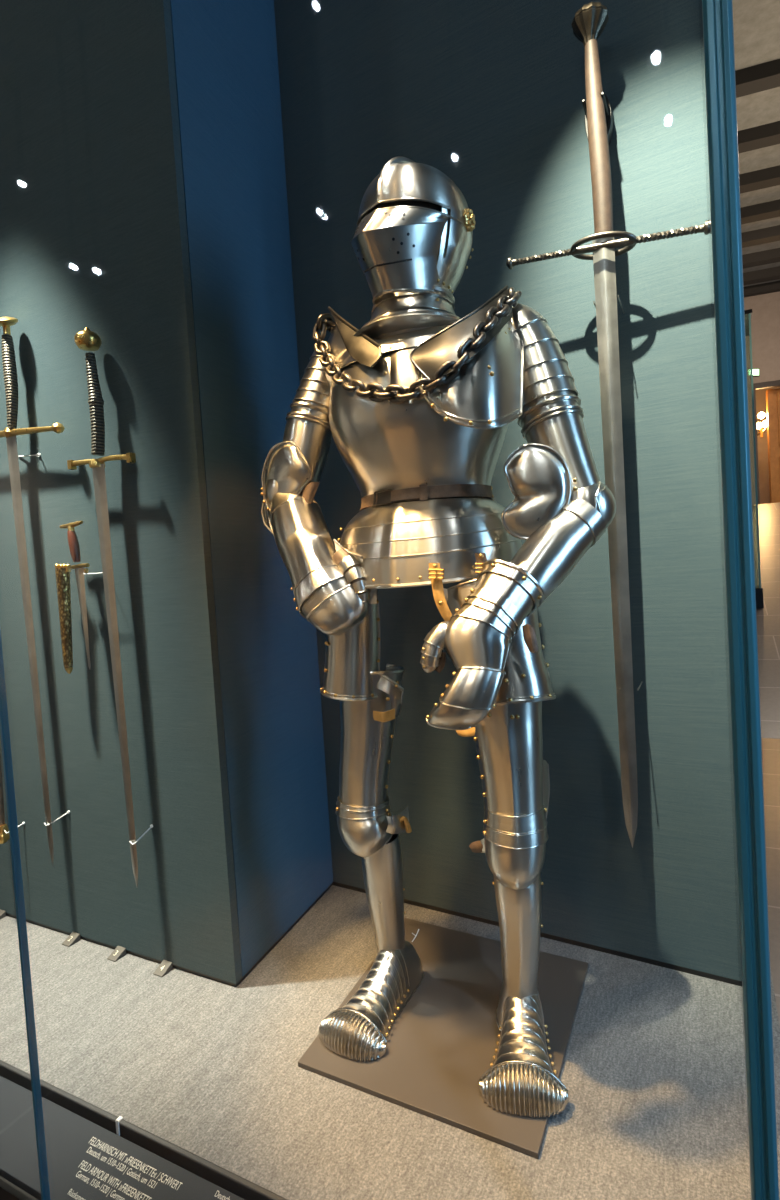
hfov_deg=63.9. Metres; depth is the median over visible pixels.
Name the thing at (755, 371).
exit sign
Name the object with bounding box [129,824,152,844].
pin
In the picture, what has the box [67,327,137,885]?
sword
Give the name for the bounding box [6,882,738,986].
baseboard
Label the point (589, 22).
sword
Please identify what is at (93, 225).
wall
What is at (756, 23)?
ceiling
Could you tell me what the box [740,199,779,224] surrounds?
beam
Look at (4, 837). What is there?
scabbard
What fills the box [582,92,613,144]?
wall bracket
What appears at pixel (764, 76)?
beam
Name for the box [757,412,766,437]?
wall lamp
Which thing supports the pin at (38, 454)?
attached to the wall at (93, 225)
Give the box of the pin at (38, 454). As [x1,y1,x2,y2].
[18,453,40,456]
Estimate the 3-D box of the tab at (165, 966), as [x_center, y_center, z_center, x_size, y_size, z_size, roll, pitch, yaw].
[-0.595,0.965,1.637,0.032,0.018,0.037,-2,3,27]
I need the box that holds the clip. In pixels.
[115,1116,122,1135]
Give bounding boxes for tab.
[0,909,5,918]
[62,932,79,946]
[107,946,125,961]
[153,960,172,976]
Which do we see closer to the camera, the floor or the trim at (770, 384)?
the floor
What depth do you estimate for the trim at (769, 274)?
12.03 m
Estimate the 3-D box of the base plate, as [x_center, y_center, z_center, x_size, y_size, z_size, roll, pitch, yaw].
[0.147,0.931,1.429,0.523,0.011,0.575,-2,3,27]
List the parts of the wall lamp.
bulb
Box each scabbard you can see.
[0,747,9,843]
[55,564,72,673]
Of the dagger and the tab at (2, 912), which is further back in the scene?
the tab at (2, 912)
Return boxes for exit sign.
[753,369,758,376]
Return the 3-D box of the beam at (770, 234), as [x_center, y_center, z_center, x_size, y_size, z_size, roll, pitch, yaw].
[7.100,-6.202,10.315,5.100,0.180,0.220,-3,2,18]
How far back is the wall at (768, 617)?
4.95 m
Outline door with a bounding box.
[773,388,779,502]
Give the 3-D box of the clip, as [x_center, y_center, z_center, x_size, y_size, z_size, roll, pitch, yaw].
[-0.507,0.986,1.171,0.008,0.028,0.011,-2,3,27]
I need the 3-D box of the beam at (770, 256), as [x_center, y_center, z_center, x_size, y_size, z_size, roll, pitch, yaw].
[7.559,-6.262,11.100,5.100,0.180,0.220,-3,2,18]
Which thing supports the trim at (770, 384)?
attached to the wall at (765, 319)
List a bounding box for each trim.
[0,630,49,1199]
[0,1060,287,1199]
[0,1176,37,1199]
[702,0,778,1199]
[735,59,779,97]
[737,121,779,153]
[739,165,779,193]
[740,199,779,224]
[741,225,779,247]
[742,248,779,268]
[743,266,779,285]
[744,281,779,297]
[753,380,779,503]
[766,389,776,502]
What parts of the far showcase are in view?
glass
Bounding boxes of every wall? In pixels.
[0,0,332,983]
[274,0,738,980]
[744,291,779,383]
[755,387,779,503]
[756,502,779,1024]
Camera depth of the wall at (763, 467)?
14.84 m
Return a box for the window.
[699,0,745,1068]
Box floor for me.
[0,885,779,1199]
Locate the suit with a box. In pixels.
[261,156,615,1117]
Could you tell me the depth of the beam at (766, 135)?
7.98 m
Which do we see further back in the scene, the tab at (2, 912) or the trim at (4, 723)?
the tab at (2, 912)
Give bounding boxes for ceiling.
[732,0,779,286]
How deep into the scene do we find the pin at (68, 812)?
1.79 m
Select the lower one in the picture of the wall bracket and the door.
the door
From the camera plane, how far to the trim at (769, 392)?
13.05 m
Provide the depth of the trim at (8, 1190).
1.11 m
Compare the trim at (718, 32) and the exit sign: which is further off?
the exit sign
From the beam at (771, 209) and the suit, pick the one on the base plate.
the suit
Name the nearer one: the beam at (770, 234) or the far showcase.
the far showcase
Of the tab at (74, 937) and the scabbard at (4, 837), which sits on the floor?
the tab at (74, 937)
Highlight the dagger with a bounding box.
[60,521,90,668]
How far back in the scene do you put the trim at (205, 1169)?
1.15 m
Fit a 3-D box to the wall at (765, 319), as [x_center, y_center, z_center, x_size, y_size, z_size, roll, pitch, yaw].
[7.793,-4.663,12.908,8.500,6.079,0.200,-3,2,18]
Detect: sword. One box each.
[0,317,64,864]
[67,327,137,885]
[506,2,708,847]
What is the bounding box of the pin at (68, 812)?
[44,811,69,825]
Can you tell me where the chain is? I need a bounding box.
[312,287,521,403]
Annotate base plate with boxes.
[298,918,588,1158]
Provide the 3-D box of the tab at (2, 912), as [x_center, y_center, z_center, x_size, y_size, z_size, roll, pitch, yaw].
[-1.235,0.992,1.963,0.032,0.018,0.037,-2,3,27]
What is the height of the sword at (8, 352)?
1.549 m
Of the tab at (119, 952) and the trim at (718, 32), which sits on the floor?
the tab at (119, 952)
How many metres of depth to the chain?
1.16 m
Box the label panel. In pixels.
[0,1076,244,1199]
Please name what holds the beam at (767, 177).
attached to the ceiling
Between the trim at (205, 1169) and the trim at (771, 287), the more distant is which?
the trim at (771, 287)
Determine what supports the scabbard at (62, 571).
attached to the wall at (93, 225)
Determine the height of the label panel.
0.048 m
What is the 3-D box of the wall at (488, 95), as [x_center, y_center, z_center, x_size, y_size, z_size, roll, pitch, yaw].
[0.142,-0.562,1.769,1.397,2.938,0.060,-2,3,31]
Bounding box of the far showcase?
[744,309,763,607]

